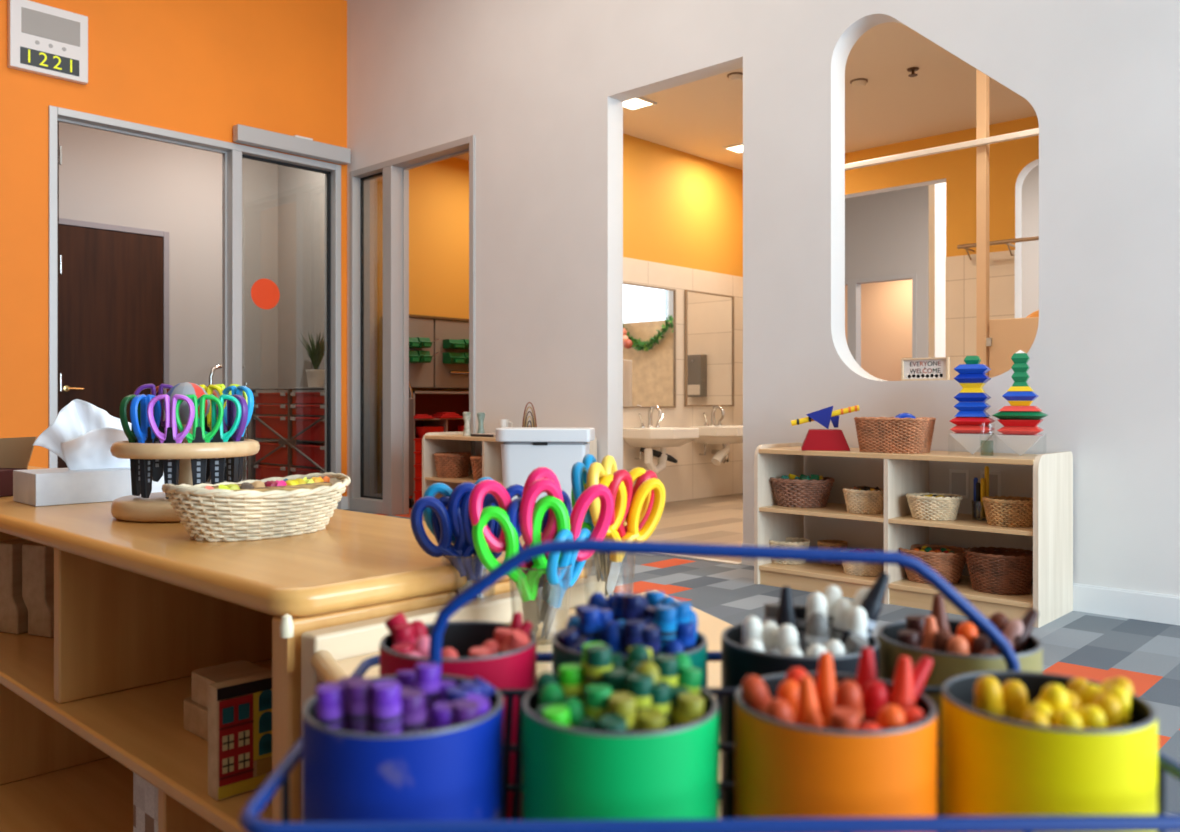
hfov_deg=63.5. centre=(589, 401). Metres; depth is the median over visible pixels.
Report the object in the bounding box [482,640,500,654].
crayon
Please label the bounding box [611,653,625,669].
crayon
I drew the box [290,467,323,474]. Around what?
crate
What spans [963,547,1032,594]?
wicker basket
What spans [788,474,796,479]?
block
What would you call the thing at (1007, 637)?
crayon
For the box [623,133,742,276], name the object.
wall
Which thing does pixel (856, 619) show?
crayon
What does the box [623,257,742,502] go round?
wainscot
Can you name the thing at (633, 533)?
scissors
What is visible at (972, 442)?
stand
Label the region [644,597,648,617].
crayon
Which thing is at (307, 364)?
leaning board
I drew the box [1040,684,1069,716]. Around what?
crayon
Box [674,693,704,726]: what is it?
crayon
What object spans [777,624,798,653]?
crayon
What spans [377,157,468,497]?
wall
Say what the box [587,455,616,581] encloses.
scissors
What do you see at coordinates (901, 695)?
crayon
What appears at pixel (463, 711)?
crayon
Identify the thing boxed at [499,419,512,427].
mug
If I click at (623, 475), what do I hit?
scissors
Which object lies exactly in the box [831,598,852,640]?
crayon
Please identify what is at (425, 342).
bin
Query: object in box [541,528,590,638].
scissors
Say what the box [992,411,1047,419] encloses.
block
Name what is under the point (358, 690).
crayon
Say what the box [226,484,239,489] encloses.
craft piece
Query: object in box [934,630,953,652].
crayon
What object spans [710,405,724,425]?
faucet
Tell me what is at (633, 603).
crayon
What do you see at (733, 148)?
diffuser
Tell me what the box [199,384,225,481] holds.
scissors
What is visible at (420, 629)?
crayon
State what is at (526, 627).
crayon
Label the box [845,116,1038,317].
wall
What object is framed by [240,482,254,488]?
craft piece
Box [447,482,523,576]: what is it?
scissors
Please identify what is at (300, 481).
craft piece
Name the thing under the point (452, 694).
crayon
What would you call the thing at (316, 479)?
craft piece
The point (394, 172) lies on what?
door frame
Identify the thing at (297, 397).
crate
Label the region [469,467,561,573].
scissors
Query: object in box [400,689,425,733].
crayon
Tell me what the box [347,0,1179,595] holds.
wall
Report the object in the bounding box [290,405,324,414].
crate
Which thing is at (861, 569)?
wicker basket
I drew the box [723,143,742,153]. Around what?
recessed light
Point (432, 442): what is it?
open shelf
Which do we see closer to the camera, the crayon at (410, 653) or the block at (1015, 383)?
the crayon at (410, 653)
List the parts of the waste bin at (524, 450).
lid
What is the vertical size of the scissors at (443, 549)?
0.126 m
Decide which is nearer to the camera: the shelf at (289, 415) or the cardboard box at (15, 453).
the cardboard box at (15, 453)
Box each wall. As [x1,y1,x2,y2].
[0,0,346,495]
[59,122,277,483]
[278,165,324,392]
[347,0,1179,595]
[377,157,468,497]
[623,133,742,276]
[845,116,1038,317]
[845,165,1038,357]
[845,279,911,380]
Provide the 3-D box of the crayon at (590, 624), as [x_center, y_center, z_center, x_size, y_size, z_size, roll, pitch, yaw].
[0.002,0.148,0.456,0.011,0.100,0.016,0,0,41]
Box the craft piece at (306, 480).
[303,477,314,482]
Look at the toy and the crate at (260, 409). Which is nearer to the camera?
the toy
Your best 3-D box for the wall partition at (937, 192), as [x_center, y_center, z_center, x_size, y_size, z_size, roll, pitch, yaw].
[3.443,-1.195,9.239,0.060,4.130,0.630,0,0,43]
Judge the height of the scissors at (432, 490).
0.119 m
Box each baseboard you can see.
[341,496,347,509]
[741,543,1179,625]
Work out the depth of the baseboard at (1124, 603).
3.85 m
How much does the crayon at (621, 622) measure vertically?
0.098 m
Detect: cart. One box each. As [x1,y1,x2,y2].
[209,365,247,483]
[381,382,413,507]
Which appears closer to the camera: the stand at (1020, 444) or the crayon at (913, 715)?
the crayon at (913, 715)
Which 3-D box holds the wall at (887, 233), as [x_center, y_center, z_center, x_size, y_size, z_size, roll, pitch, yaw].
[6.979,-1.195,11.780,11.200,4.130,0.120,0,0,43]
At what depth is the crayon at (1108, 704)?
0.36 m
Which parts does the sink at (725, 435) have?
tap lever, tap lever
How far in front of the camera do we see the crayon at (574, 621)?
0.46 m
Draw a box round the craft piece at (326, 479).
[320,476,329,481]
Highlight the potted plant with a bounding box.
[300,332,324,386]
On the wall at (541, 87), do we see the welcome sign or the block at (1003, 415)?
the welcome sign
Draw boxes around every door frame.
[48,105,340,508]
[349,135,474,514]
[845,273,916,366]
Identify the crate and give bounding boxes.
[253,393,292,403]
[253,416,311,438]
[254,405,292,414]
[254,464,287,479]
[256,441,316,464]
[290,392,324,403]
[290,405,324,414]
[290,417,324,440]
[290,443,324,467]
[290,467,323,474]
[410,490,421,501]
[414,437,421,450]
[414,451,421,463]
[414,464,421,476]
[414,477,421,489]
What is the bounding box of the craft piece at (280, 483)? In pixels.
[276,480,286,485]
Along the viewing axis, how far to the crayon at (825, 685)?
0.38 m
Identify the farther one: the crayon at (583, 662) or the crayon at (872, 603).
the crayon at (872, 603)
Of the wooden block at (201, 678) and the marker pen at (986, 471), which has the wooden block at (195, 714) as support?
the wooden block at (201, 678)
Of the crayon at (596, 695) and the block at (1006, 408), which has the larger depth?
the block at (1006, 408)
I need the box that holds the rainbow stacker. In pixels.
[522,402,536,426]
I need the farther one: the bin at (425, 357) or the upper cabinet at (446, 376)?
the upper cabinet at (446, 376)
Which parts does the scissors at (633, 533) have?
blade, blade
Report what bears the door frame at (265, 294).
in the wall at (203, 68)
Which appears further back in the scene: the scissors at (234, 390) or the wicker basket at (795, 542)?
the wicker basket at (795, 542)
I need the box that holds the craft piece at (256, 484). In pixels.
[252,481,264,487]
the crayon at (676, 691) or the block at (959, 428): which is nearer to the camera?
the crayon at (676, 691)
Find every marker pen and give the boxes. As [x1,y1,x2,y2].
[973,477,977,517]
[976,482,979,517]
[980,478,984,517]
[984,466,988,517]
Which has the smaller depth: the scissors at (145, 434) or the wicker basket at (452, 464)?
the scissors at (145, 434)
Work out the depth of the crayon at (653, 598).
0.48 m
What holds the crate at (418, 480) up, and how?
in the storage unit
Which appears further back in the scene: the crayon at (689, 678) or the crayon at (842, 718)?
the crayon at (689, 678)
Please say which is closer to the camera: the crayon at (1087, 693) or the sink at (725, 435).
the crayon at (1087, 693)
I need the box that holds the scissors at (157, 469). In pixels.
[134,384,172,481]
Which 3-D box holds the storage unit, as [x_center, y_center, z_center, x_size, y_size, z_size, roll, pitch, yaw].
[-1.237,0.390,8.343,0.345,0.961,1.010,0,0,43]
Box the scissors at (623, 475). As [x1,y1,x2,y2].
[608,469,657,537]
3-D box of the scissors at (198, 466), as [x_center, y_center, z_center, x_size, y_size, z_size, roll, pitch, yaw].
[-0.532,0.060,1.296,0.064,0.142,0.010,0,0,-20]
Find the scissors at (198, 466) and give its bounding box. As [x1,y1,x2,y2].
[175,394,223,485]
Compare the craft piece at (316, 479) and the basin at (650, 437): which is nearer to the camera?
the craft piece at (316, 479)
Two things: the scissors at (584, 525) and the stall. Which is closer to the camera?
the scissors at (584, 525)
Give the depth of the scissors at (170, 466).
1.28 m
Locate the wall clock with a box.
[8,0,87,84]
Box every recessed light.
[623,97,656,110]
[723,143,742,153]
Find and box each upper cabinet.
[409,314,434,387]
[433,316,468,388]
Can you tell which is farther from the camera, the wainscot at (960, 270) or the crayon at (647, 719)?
the wainscot at (960, 270)
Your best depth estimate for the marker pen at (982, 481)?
4.04 m
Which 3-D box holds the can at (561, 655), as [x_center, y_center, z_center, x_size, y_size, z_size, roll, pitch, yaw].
[0.019,0.163,0.463,0.075,0.096,0.075,0,0,0]
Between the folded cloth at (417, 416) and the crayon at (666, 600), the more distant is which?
the folded cloth at (417, 416)
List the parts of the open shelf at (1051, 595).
panel, panel, panel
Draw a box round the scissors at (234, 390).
[222,386,253,481]
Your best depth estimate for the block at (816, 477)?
4.58 m
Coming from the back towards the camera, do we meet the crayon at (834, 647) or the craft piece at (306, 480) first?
the craft piece at (306, 480)
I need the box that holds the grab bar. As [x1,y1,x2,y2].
[957,236,1038,259]
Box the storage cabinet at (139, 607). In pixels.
[0,465,586,831]
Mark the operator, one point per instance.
(296, 145)
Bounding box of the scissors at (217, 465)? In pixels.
[197,394,241,484]
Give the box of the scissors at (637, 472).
[584,467,650,526]
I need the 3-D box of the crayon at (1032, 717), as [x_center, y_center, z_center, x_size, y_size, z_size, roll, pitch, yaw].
[0.174,0.155,0.366,0.011,0.088,0.060,0,0,32]
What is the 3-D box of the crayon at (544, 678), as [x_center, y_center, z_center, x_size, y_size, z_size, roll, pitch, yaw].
[0.001,0.154,0.371,0.047,0.094,0.011,0,0,17]
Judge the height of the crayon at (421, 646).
0.090 m
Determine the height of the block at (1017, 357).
0.040 m
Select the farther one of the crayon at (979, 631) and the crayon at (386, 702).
the crayon at (979, 631)
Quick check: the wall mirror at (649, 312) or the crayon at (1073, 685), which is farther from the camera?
the wall mirror at (649, 312)
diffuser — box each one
[623,98,650,108]
[727,145,742,152]
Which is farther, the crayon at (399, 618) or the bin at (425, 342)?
the bin at (425, 342)
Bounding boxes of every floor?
[344,493,1179,831]
[394,508,411,517]
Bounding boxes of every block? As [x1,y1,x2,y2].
[0,538,32,633]
[22,542,53,637]
[184,697,207,740]
[191,660,271,707]
[208,671,271,800]
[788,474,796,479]
[810,474,818,479]
[950,417,994,425]
[950,425,993,433]
[954,364,990,373]
[954,373,990,382]
[954,393,990,401]
[954,402,990,410]
[954,411,989,416]
[959,383,985,392]
[964,356,980,363]
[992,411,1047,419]
[997,426,1042,434]
[998,419,1043,425]
[999,406,1041,410]
[1002,391,1038,400]
[1007,386,1032,390]
[1008,401,1032,405]
[1011,353,1029,362]
[1011,363,1029,371]
[1011,372,1028,381]
[1012,382,1028,385]
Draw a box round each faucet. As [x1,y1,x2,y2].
[647,405,661,427]
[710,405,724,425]
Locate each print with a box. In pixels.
[168,459,170,483]
[197,462,199,482]
[215,458,218,481]
[228,459,230,479]
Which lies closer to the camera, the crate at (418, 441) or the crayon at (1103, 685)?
the crayon at (1103, 685)
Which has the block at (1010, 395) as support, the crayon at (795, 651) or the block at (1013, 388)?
the block at (1013, 388)
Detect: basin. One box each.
[623,427,698,447]
[689,425,742,443]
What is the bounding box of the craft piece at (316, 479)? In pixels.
[311,477,323,482]
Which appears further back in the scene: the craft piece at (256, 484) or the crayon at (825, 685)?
the craft piece at (256, 484)
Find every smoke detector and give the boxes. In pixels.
[727,72,742,82]
[850,78,867,88]
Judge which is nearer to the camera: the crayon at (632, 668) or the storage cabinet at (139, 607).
the crayon at (632, 668)
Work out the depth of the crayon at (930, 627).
0.46 m
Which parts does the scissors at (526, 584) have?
blade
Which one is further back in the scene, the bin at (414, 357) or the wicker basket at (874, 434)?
the bin at (414, 357)
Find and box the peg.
[279,614,294,672]
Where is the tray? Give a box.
[471,433,495,436]
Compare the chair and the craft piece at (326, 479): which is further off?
the craft piece at (326, 479)
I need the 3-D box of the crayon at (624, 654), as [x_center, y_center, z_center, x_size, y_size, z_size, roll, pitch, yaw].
[0.014,0.158,0.437,0.011,0.086,0.016,0,0,19]
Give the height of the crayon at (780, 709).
0.093 m
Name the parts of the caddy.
rail, handle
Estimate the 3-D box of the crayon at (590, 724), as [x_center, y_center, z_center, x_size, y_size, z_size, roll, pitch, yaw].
[0.000,0.158,0.348,0.011,0.087,0.018,0,0,7]
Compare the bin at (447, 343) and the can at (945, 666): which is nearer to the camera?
the can at (945, 666)
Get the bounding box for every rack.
[110,382,259,521]
[249,387,324,479]
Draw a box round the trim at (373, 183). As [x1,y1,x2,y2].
[370,178,376,496]
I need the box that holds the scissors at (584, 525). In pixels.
[571,481,602,581]
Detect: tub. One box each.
[256,418,287,438]
[256,445,287,464]
[292,470,318,474]
[415,440,421,450]
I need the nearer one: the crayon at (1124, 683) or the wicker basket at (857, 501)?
the crayon at (1124, 683)
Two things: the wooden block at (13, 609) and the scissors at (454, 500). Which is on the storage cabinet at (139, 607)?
the wooden block at (13, 609)
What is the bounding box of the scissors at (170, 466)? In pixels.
[147,394,194,498]
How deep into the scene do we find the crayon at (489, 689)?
0.37 m
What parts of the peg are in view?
stem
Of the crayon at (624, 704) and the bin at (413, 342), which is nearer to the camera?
the crayon at (624, 704)
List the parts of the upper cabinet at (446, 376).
trim, handle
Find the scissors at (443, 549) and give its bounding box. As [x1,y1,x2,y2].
[410,491,495,592]
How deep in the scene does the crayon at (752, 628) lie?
0.46 m
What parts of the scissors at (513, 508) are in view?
blade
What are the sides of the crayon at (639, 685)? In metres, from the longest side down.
0.098 x 0.011 x 0.011 m
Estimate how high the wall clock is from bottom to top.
0.440 m
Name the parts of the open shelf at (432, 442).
panel, panel, panel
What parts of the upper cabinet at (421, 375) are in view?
trim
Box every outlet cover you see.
[949,469,968,498]
[980,471,1000,496]
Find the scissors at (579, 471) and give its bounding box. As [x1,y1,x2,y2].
[571,454,602,578]
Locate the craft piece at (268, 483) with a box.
[264,481,277,486]
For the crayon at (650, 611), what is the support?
in the can at (561, 655)
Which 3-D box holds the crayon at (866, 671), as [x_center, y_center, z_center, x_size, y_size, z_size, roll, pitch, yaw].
[0.109,0.148,0.380,0.011,0.100,0.016,0,0,29]
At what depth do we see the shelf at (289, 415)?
8.64 m
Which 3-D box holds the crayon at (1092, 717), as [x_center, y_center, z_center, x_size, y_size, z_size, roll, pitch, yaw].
[0.184,0.156,0.355,0.011,0.089,0.018,0,0,-2]
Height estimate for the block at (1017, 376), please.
0.039 m
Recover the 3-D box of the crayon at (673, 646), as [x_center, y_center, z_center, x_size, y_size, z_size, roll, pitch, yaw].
[0.037,0.155,0.445,0.016,0.090,0.011,0,0,43]
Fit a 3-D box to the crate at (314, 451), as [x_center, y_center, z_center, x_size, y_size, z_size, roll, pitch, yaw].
[-2.345,0.475,8.506,0.630,0.190,0.396,0,0,43]
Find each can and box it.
[302,674,502,821]
[380,621,536,820]
[522,687,718,819]
[552,628,706,687]
[721,620,879,818]
[735,672,936,818]
[878,619,1042,816]
[941,670,1156,816]
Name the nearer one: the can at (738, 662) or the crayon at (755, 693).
the crayon at (755, 693)
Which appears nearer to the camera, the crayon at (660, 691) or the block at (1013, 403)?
the crayon at (660, 691)
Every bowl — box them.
[415,426,443,437]
[457,425,463,431]
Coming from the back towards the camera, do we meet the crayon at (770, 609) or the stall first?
the stall
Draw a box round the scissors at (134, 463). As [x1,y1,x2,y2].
[119,394,153,495]
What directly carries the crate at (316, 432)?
on the storage rack at (290, 441)
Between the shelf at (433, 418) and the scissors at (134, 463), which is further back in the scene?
the shelf at (433, 418)
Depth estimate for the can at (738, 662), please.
0.45 m
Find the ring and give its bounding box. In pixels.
[894,413,915,418]
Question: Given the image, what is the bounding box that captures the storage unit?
[412,391,468,503]
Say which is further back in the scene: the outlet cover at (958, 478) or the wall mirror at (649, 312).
the wall mirror at (649, 312)
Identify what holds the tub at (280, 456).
in the crate at (280, 456)
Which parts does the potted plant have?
pot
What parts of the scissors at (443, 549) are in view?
blade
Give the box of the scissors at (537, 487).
[519,478,613,622]
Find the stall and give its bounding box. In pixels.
[845,69,1038,377]
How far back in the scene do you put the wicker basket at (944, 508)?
4.04 m
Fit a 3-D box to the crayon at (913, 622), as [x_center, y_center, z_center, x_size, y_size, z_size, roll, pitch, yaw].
[0.164,0.154,0.473,0.015,0.094,0.011,0,0,14]
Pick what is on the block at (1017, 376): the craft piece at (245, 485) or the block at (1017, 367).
the block at (1017, 367)
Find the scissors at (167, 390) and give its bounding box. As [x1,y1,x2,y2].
[150,386,177,432]
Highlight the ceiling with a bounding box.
[455,22,1036,169]
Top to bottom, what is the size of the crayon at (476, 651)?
0.086 m
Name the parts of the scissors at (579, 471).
blade, blade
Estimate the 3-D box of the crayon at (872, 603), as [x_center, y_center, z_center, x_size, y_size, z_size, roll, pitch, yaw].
[0.123,0.130,0.466,0.048,0.093,0.011,0,0,-7]
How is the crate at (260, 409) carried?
in the storage rack at (290, 441)
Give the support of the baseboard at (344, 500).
attached to the wall at (203, 68)
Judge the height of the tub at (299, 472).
0.185 m
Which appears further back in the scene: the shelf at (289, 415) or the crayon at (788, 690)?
the shelf at (289, 415)
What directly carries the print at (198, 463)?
attached to the scissors at (198, 466)
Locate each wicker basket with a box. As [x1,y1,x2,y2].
[161,472,350,541]
[434,452,471,477]
[470,455,481,479]
[769,537,809,564]
[770,475,833,507]
[817,539,847,565]
[842,549,883,575]
[843,487,883,513]
[854,417,935,453]
[899,544,965,583]
[906,492,962,520]
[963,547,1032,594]
[982,496,1032,526]
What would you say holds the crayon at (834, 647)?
in the can at (738, 662)
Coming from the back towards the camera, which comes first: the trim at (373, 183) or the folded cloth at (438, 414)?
the folded cloth at (438, 414)
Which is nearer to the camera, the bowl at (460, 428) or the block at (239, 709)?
the block at (239, 709)
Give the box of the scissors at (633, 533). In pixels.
[591,474,665,595]
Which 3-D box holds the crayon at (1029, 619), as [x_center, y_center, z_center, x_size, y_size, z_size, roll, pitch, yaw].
[0.190,0.144,0.466,0.063,0.085,0.011,0,0,-8]
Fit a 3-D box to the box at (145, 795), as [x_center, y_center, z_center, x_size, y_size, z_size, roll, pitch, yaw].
[-0.468,0.513,1.131,0.128,0.206,0.095,0,0,43]
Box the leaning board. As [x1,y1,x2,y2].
[300,360,312,386]
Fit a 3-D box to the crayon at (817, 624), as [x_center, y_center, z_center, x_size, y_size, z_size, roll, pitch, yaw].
[0.108,0.151,0.461,0.011,0.100,0.015,0,0,-32]
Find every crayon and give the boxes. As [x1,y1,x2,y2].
[316,682,347,730]
[337,676,361,699]
[346,678,373,733]
[371,679,400,733]
[385,612,416,640]
[391,643,413,654]
[393,624,414,650]
[395,670,414,688]
[400,686,410,690]
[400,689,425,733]
[406,652,421,656]
[410,620,427,638]
[413,662,440,730]
[414,636,429,657]
[430,702,452,730]
[440,680,455,701]
[442,647,458,657]
[445,687,471,701]
[450,699,478,726]
[459,681,484,695]
[464,693,489,717]
[469,647,490,656]
[472,676,495,700]
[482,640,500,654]
[494,628,512,646]
[498,630,529,653]
[510,612,522,629]
[518,621,532,635]
[535,672,559,697]
[536,704,557,718]
[539,683,564,706]
[542,705,571,727]
[558,664,584,706]
[559,626,580,647]
[561,697,584,727]
[566,617,579,629]
[568,614,579,619]
[568,636,588,651]
[575,604,587,613]
[576,718,598,730]
[579,606,601,642]
[581,643,604,688]
[585,645,611,686]
[585,684,611,722]
[588,592,607,608]
[599,714,626,731]
[600,608,612,642]
[602,668,627,693]
[603,621,623,651]
[606,594,614,610]
[608,693,636,731]
[611,651,627,656]
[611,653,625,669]
[613,593,626,620]
[618,620,624,628]
[622,593,644,620]
[623,619,645,652]
[626,644,650,669]
[626,662,641,674]
[626,672,652,712]
[628,647,651,661]
[634,642,648,647]
[636,661,659,682]
[636,709,663,731]
[642,624,660,656]
[643,617,653,623]
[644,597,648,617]
[645,591,664,605]
[645,606,655,618]
[651,681,670,728]
[653,655,677,685]
[654,605,676,654]
[658,596,674,604]
[663,640,684,654]
[670,686,689,727]
[671,600,690,621]
[674,653,691,666]
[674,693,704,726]
[676,621,695,650]
[677,666,701,694]
[690,609,697,647]
[741,675,771,715]
[742,616,763,646]
[745,639,764,651]
[762,621,778,651]
[764,603,778,622]
[766,648,781,653]
[766,698,796,723]
[776,586,796,630]
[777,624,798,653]
[777,680,798,717]
[783,647,802,655]
[785,667,807,684]
[794,605,806,655]
[795,675,822,728]
[805,612,827,655]
[806,592,827,632]
[806,644,826,655]
[815,652,836,728]
[823,585,842,640]
[824,640,844,655]
[829,707,858,730]
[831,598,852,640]
[834,680,862,725]
[840,630,852,644]
[843,634,868,654]
[845,606,866,639]
[852,588,869,606]
[855,647,876,694]
[858,722,881,730]
[860,572,888,641]
[862,680,888,723]
[877,704,905,729]
[889,656,915,709]
[897,630,920,648]
[902,706,924,725]
[905,615,925,646]
[912,655,932,706]
[921,616,937,650]
[931,594,949,630]
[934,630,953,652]
[946,636,968,654]
[956,622,977,654]
[967,619,984,634]
[970,635,991,654]
[974,676,1004,717]
[980,649,997,654]
[989,612,1008,633]
[992,634,1014,654]
[1001,680,1027,721]
[1002,619,1023,641]
[1013,609,1038,653]
[1021,711,1050,725]
[1026,701,1053,726]
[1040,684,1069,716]
[1053,709,1082,728]
[1065,678,1088,694]
[1067,691,1081,713]
[1077,684,1103,706]
[1078,705,1105,728]
[1092,693,1121,728]
[1099,679,1110,691]
[1104,677,1133,699]
[1104,686,1130,727]
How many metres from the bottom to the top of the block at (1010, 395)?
0.038 m
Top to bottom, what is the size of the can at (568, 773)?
0.096 m
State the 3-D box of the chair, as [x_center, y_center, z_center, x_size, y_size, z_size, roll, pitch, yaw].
[-0.007,0.532,0.653,0.419,0.676,0.876,0,0,-9]
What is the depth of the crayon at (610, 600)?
0.49 m
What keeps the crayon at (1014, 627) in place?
in the can at (945, 666)
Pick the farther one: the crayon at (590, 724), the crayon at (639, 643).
the crayon at (639, 643)
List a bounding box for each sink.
[623,405,698,474]
[689,405,742,465]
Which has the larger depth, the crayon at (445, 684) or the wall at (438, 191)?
the wall at (438, 191)
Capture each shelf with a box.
[254,404,324,404]
[254,414,323,416]
[254,438,324,442]
[254,462,324,469]
[415,418,463,419]
[422,431,596,520]
[754,442,1072,627]
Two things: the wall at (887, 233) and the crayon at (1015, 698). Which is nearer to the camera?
the crayon at (1015, 698)
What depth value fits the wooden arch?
7.88 m
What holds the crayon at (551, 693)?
in the can at (568, 773)
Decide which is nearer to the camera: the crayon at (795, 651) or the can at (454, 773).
the can at (454, 773)
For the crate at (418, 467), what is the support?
in the storage unit
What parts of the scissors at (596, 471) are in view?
blade, blade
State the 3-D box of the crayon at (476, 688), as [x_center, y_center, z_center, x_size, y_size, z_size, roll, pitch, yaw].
[-0.048,0.155,0.372,0.014,0.091,0.011,0,0,-12]
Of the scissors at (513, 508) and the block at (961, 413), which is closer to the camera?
the scissors at (513, 508)
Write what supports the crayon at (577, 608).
in the can at (561, 655)
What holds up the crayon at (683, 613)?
in the can at (561, 655)
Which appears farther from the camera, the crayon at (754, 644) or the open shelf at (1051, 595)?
the open shelf at (1051, 595)
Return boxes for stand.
[950,433,994,453]
[996,434,1044,455]
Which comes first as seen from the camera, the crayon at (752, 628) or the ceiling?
the crayon at (752, 628)
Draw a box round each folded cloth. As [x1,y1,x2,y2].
[414,414,434,418]
[432,412,462,417]
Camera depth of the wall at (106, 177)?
8.99 m
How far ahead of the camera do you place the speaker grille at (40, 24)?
6.10 m
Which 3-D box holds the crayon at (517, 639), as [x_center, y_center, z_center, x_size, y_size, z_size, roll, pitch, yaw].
[-0.058,0.152,0.460,0.062,0.089,0.011,0,0,22]
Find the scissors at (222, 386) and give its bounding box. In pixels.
[206,384,247,480]
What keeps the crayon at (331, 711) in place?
in the can at (454, 773)
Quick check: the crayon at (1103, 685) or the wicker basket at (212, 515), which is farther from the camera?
the wicker basket at (212, 515)
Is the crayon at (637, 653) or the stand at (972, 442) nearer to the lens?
the crayon at (637, 653)
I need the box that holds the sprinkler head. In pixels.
[907,67,918,76]
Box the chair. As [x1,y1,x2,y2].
[301,575,732,821]
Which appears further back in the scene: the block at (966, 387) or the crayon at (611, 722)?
the block at (966, 387)
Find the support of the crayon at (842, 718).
in the can at (783, 769)
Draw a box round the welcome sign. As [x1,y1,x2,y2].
[901,357,949,380]
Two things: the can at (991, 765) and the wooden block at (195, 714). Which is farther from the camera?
the wooden block at (195, 714)
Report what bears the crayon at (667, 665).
in the can at (568, 773)
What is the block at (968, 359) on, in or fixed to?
on the block at (962, 368)
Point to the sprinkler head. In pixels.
(912, 69)
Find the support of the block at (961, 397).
on the block at (961, 406)
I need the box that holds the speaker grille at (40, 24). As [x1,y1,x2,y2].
[21,7,79,46]
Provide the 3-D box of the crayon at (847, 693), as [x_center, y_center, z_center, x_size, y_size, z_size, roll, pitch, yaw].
[0.099,0.153,0.363,0.011,0.094,0.011,-1,0,26]
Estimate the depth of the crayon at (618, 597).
0.47 m
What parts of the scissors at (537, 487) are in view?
blade, blade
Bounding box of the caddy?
[239,539,1179,831]
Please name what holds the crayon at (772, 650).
in the can at (738, 662)
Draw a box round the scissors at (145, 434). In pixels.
[130,394,160,497]
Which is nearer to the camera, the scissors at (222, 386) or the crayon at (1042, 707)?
the crayon at (1042, 707)
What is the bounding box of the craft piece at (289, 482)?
[286,480,298,484]
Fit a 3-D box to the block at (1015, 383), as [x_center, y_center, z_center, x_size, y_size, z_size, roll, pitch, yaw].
[1.784,-0.074,3.953,0.061,0.020,0.061,0,0,29]
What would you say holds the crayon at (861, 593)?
in the can at (738, 662)
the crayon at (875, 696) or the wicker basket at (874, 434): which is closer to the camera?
the crayon at (875, 696)
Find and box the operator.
[233,124,350,164]
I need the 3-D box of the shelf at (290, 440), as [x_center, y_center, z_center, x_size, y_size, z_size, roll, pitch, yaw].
[-2.577,0.347,8.756,1.360,0.010,0.390,0,0,43]
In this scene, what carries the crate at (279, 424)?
on the storage rack at (290, 441)
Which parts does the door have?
handle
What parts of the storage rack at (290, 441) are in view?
panel, brace plate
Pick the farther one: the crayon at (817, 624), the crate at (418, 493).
the crate at (418, 493)
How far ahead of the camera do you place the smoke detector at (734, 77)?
6.41 m
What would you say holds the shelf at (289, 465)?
attached to the storage rack at (290, 441)
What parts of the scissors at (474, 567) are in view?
blade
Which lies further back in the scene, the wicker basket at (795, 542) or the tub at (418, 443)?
the tub at (418, 443)
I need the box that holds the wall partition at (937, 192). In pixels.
[929,182,945,357]
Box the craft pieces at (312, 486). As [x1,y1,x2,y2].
[202,482,331,491]
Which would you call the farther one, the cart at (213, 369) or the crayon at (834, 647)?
the cart at (213, 369)
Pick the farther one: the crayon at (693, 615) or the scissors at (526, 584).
the scissors at (526, 584)
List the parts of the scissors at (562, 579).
blade, blade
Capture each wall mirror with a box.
[623,282,675,407]
[684,290,733,406]
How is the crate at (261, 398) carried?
on the storage rack at (290, 441)
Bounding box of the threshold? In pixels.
[669,555,740,564]
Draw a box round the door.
[59,218,168,467]
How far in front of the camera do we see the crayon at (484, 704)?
0.35 m
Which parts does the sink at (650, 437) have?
tap lever, tap lever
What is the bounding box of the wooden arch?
[1026,310,1038,317]
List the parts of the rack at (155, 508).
post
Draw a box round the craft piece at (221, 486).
[215,484,229,489]
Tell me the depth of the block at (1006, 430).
3.89 m
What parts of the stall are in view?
post, panel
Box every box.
[0,437,36,496]
[13,399,163,506]
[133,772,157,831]
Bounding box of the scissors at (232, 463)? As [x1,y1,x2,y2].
[217,394,247,482]
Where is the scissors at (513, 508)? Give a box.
[506,489,571,623]
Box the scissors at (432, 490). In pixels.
[423,477,493,544]
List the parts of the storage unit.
panel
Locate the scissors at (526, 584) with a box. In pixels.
[472,495,569,634]
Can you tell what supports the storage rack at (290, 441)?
on the floor
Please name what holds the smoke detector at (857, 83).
attached to the ceiling
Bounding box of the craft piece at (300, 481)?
[295,478,305,483]
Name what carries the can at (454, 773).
in the caddy
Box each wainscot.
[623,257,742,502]
[946,250,1014,379]
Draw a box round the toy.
[791,405,859,450]
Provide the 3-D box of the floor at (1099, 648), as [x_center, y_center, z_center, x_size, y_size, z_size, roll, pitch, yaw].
[-1.052,0.920,0.455,11.356,0.100,16.220,0,0,43]
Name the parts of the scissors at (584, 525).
blade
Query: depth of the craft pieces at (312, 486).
1.16 m
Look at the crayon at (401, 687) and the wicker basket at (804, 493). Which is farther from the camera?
the wicker basket at (804, 493)
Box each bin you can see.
[409,337,420,347]
[409,351,420,362]
[416,337,438,347]
[417,350,438,362]
[443,339,466,348]
[443,352,466,363]
[460,339,468,348]
[462,352,468,363]
[496,427,594,509]
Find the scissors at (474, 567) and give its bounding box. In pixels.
[431,493,501,598]
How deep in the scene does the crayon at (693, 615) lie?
0.47 m
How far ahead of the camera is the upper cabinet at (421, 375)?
8.11 m
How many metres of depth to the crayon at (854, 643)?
0.44 m
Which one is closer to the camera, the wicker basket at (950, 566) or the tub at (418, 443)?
the wicker basket at (950, 566)
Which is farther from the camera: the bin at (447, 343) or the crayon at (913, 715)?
the bin at (447, 343)

